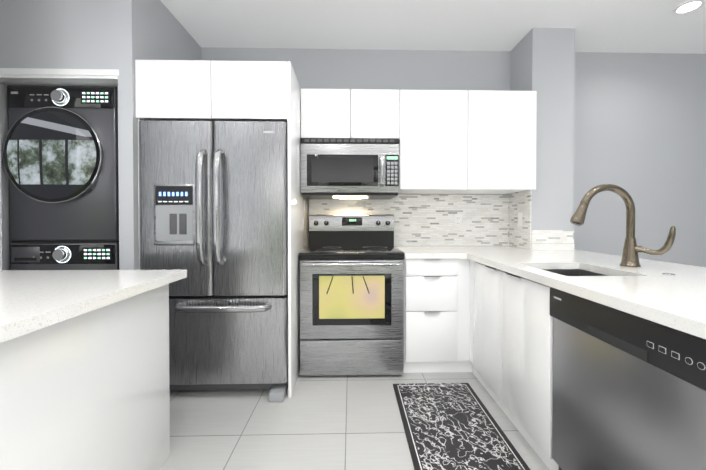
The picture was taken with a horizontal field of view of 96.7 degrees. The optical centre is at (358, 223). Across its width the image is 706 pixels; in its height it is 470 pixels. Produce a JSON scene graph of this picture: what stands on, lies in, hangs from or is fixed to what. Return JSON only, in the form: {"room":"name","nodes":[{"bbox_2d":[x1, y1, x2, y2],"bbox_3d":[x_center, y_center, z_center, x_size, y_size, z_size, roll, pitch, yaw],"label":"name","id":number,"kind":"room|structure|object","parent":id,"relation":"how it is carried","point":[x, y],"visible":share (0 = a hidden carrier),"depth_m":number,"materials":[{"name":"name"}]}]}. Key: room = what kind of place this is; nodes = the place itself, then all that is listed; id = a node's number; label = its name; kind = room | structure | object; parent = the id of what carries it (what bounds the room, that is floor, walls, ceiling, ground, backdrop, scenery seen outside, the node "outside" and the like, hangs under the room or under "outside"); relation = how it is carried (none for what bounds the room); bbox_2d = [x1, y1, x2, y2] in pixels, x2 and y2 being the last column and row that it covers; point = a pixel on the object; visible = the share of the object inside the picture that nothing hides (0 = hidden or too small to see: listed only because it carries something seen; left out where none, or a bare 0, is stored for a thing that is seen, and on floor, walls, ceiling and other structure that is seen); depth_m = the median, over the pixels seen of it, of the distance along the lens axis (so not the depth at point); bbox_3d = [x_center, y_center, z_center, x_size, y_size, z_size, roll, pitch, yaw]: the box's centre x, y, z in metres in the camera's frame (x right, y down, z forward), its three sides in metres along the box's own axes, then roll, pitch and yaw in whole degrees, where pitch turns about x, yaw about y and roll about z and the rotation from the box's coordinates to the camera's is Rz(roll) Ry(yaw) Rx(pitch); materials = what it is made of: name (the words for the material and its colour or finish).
{"room":"kitchen","nodes":[
{"label":"kitchen","id":0,"kind":"room"},
{"bbox_2d":[0,142,1,270],"bbox_3d":[-1.757,-0.203,-0.254,0.120,2.720,3.560,0,1,-1],"label":"wall","id":1,"kind":"structure","parent":0,"point":[0,217],"depth_m":1.52,"materials":[{"name":"grey paint"}]},
{"bbox_2d":[7,86,11,269],"bbox_3d":[-2.372,-0.235,2.457,0.120,2.720,0.789,0,1,-1],"label":"wall","id":2,"kind":"structure","parent":0,"point":[10,241],"depth_m":2.07,"materials":[{"name":"grey paint"}]},
{"bbox_2d":[0,0,117,269],"bbox_3d":[-2.451,-0.230,2.000,1.900,2.720,0.120,0,1,-1],"label":"wall","id":3,"kind":"structure","parent":0,"point":[61,34],"depth_m":1.95,"materials":[{"name":"grey paint"}]},
{"bbox_2d":[0,68,118,86],"bbox_3d":[-1.901,-0.928,2.002,0.820,0.055,0.126,0,1,-1],"label":"trim","id":4,"kind":"structure","parent":3,"relation":"attached to","point":[54,77],"depth_m":1.95,"materials":[{"name":"white"}]},
{"bbox_2d":[117,0,200,269],"bbox_3d":[-1.466,-0.235,2.419,0.090,2.720,0.909,0,1,-1],"label":"wall","id":5,"kind":"structure","parent":0,"point":[151,29],"depth_m":1.97,"materials":[{"name":"grey paint"}]},
{"bbox_2d":[159,372,548,469],"bbox_3d":[0.185,1.198,0.540,7.100,0.100,5.020,0,1,-1],"label":"floor","id":6,"kind":"structure","parent":0,"point":[343,422],"depth_m":1.75,"materials":[{"name":"tile"}]},
{"bbox_2d":[10,242,118,269],"bbox_3d":[-1.939,0.625,2.411,0.686,1.000,0.804,0,1,-1],"label":"washer","id":7,"kind":"object","parent":6,"relation":"on","point":[64,256],"visible":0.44,"depth_m":2.05,"materials":[{"name":"black metal"}]},
{"bbox_2d":[3,86,118,242],"bbox_3d":[-1.941,-0.387,2.399,0.690,1.024,0.804,0,1,-1],"label":"dryer","id":8,"kind":"object","parent":7,"relation":"on","point":[60,153],"visible":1,"depth_m":2.03,"materials":[{"name":"black metal"}]},
{"bbox_2d":[0,284,169,469],"bbox_3d":[-1.295,0.719,0.254,0.814,0.865,2.530,0,1,-1],"label":"base cabinet","id":9,"kind":"object","parent":6,"relation":"on","point":[90,390],"visible":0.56,"depth_m":1.07,"materials":[{"name":"white paint"}]},
{"bbox_2d":[0,270,186,342],"bbox_3d":[-1.262,0.265,0.264,0.887,0.038,2.560,0,1,-1],"label":"countertop","id":10,"kind":"structure","parent":9,"relation":"on","point":[32,300],"depth_m":1.10,"materials":[{"name":"stone"}]},
{"bbox_2d":[139,120,287,401],"bbox_3d":[-0.933,0.231,2.365,0.932,1.790,0.915,0,1,-1],"label":"fridge","id":11,"kind":"object","parent":6,"relation":"on","point":[213,209],"visible":0.85,"depth_m":1.99,"materials":[{"name":"grey metal"}]},
{"bbox_2d":[135,60,308,397],"bbox_3d":[-0.930,0.045,2.443,0.974,2.160,0.886,0,1,-1],"label":"tall cabinet","id":12,"kind":"object","parent":6,"relation":"on","point":[186,90],"visible":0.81,"depth_m":2.00,"materials":[{"name":"white wood"}]},
{"bbox_2d":[299,215,404,375],"bbox_3d":[-0.053,0.526,2.535,0.760,1.196,0.694,0,1,-1],"label":"range","id":13,"kind":"object","parent":6,"relation":"on","point":[351,294],"visible":1,"depth_m":2.27,"materials":[{"name":"grey metal"}]},
{"bbox_2d":[403,259,454,372],"bbox_3d":[0.599,0.690,2.623,0.534,0.864,0.616,0,1,-1],"label":"base cabinet","id":14,"kind":"object","parent":6,"relation":"on","point":[429,284],"depth_m":2.31,"materials":[{"name":"white wood"}]},
{"bbox_2d":[393,383,529,469],"bbox_3d":[0.525,1.131,1.390,0.530,0.010,1.605,0,1,-1],"label":"rug","id":15,"kind":"object","parent":6,"relation":"on","point":[450,426],"visible":1,"depth_m":1.69,"materials":[{"name":"grey fabric"}]},
{"bbox_2d":[455,259,549,404],"bbox_3d":[1.080,0.697,2.081,0.678,0.864,0.535,0,1,-1],"label":"base cabinet","id":16,"kind":"object","parent":6,"relation":"on","point":[490,328],"depth_m":2.03,"materials":[{"name":"white wood"}]},
{"bbox_2d":[395,243,705,338],"bbox_3d":[1.092,0.343,0.991,1.445,0.311,3.898,0,1,-1],"label":"countertop","id":17,"kind":"structure","parent":16,"relation":"on","point":[647,290],"depth_m":1.39,"materials":[{"name":"stone"}]},
{"bbox_2d":[570,184,675,266],"bbox_3d":[1.341,0.011,1.612,0.435,0.436,0.181,0,1,-1],"label":"faucet","id":18,"kind":"object","parent":17,"relation":"on","point":[631,250],"visible":1,"depth_m":1.64,"materials":[{"name":"brown metal"}]},
{"bbox_2d":[661,273,675,275],"bbox_3d":[1.381,0.228,1.396,0.048,0.007,0.048,0,1,-1],"label":"switch","id":19,"kind":"object","parent":17,"relation":"on","point":[669,274],"visible":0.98,"depth_m":1.39,"materials":[{"name":"silver metal"}]},
{"bbox_2d":[499,315,558,469],"bbox_3d":[1.131,0.835,1.613,0.598,0.599,0.472,0,1,-1],"label":"base cabinet","id":20,"kind":"object","parent":6,"relation":"on","point":[525,341],"depth_m":1.54,"materials":[{"name":"white wood"}]},
{"bbox_2d":[550,287,705,469],"bbox_3d":[1.128,0.700,1.059,0.590,0.842,0.620,0,1,-1],"label":"dishwasher","id":21,"kind":"object","parent":20,"relation":"in","point":[629,391],"visible":0.96,"depth_m":1.00,"materials":[{"name":"grey metal"}]},
{"bbox_2d":[160,0,705,53],"bbox_3d":[0.185,-1.622,0.506,7.100,0.100,5.020,0,1,-1],"label":"ceiling","id":22,"kind":"structure","parent":0,"point":[628,26],"depth_m":2.51,"materials":[{"name":"white paint"}]},
{"bbox_2d":[672,0,705,14],"bbox_3d":[2.433,-1.591,2.311,0.170,0.006,0.170,0,1,-1],"label":"recessed light","id":23,"kind":"object","parent":22,"relation":"in","point":[688,7],"visible":1,"depth_m":2.31,"materials":[{"name":"white"}]},
{"bbox_2d":[201,47,705,266],"bbox_3d":[0.127,-0.242,2.972,7.100,2.720,0.120,0,1,-1],"label":"wall","id":24,"kind":"structure","parent":0,"point":[640,128],"depth_m":2.96,"materials":[{"name":"grey paint"}]},
{"bbox_2d":[301,89,352,137],"bbox_3d":[-0.256,-0.842,2.644,0.379,0.372,0.496,0,1,-1],"label":"upper cabinet","id":25,"kind":"object","parent":24,"relation":"attached to","point":[325,113],"depth_m":2.40,"materials":[{"name":"white wood"}]},
{"bbox_2d":[300,138,399,198],"bbox_3d":[-0.067,-0.431,2.613,0.755,0.437,0.561,0,1,-1],"label":"microwave","id":26,"kind":"object","parent":25,"relation":"attached to","point":[349,168],"visible":0.98,"depth_m":2.38,"materials":[{"name":"grey metal"}]},
{"bbox_2d":[353,89,400,140],"bbox_3d":[0.123,-0.842,2.653,0.378,0.372,0.496,0,1,-1],"label":"upper cabinet","id":27,"kind":"object","parent":24,"relation":"attached to","point":[376,112],"depth_m":2.41,"materials":[{"name":"white wood"}]},
{"bbox_2d":[398,90,468,193],"bbox_3d":[0.578,-0.648,2.666,0.529,0.760,0.496,0,1,-1],"label":"upper cabinet","id":28,"kind":"object","parent":24,"relation":"attached to","point":[467,141],"depth_m":2.42,"materials":[{"name":"white wood"}]},
{"bbox_2d":[309,190,573,248],"bbox_3d":[0.662,-0.082,2.742,2.220,0.594,0.370,0,1,-1],"label":"backsplash","id":29,"kind":"structure","parent":24,"relation":"attached to","point":[428,220],"depth_m":2.92,"materials":[{"name":"tile"}]},
{"bbox_2d":[454,214,461,226],"bbox_3d":[0.928,-0.021,2.920,0.074,0.120,0.008,0,1,-1],"label":"outlet","id":30,"kind":"object","parent":29,"relation":"attached to","point":[457,220],"visible":1,"depth_m":2.92,"materials":[{"name":"white plastic"}]},
{"bbox_2d":[518,213,522,226],"bbox_3d":[1.409,-0.029,2.735,0.008,0.120,0.074,0,1,-1],"label":"light switch","id":31,"kind":"object","parent":29,"relation":"attached to","point":[520,219],"visible":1,"depth_m":2.72,"materials":[{"name":"white plastic"}]},
{"bbox_2d":[453,90,536,193],"bbox_3d":[1.110,-0.648,2.679,0.536,0.760,0.496,0,1,-1],"label":"upper cabinet","id":32,"kind":"object","parent":24,"relation":"attached to","point":[502,124],"depth_m":2.43,"materials":[{"name":"white wood"}]},
{"bbox_2d":[510,28,574,249],"bbox_3d":[1.597,-0.239,2.767,0.350,2.720,0.359,0,1,-1],"label":"column","id":33,"kind":"structure","parent":0,"point":[542,62],"depth_m":2.58,"materials":[{"name":"grey paint"}]}
]}

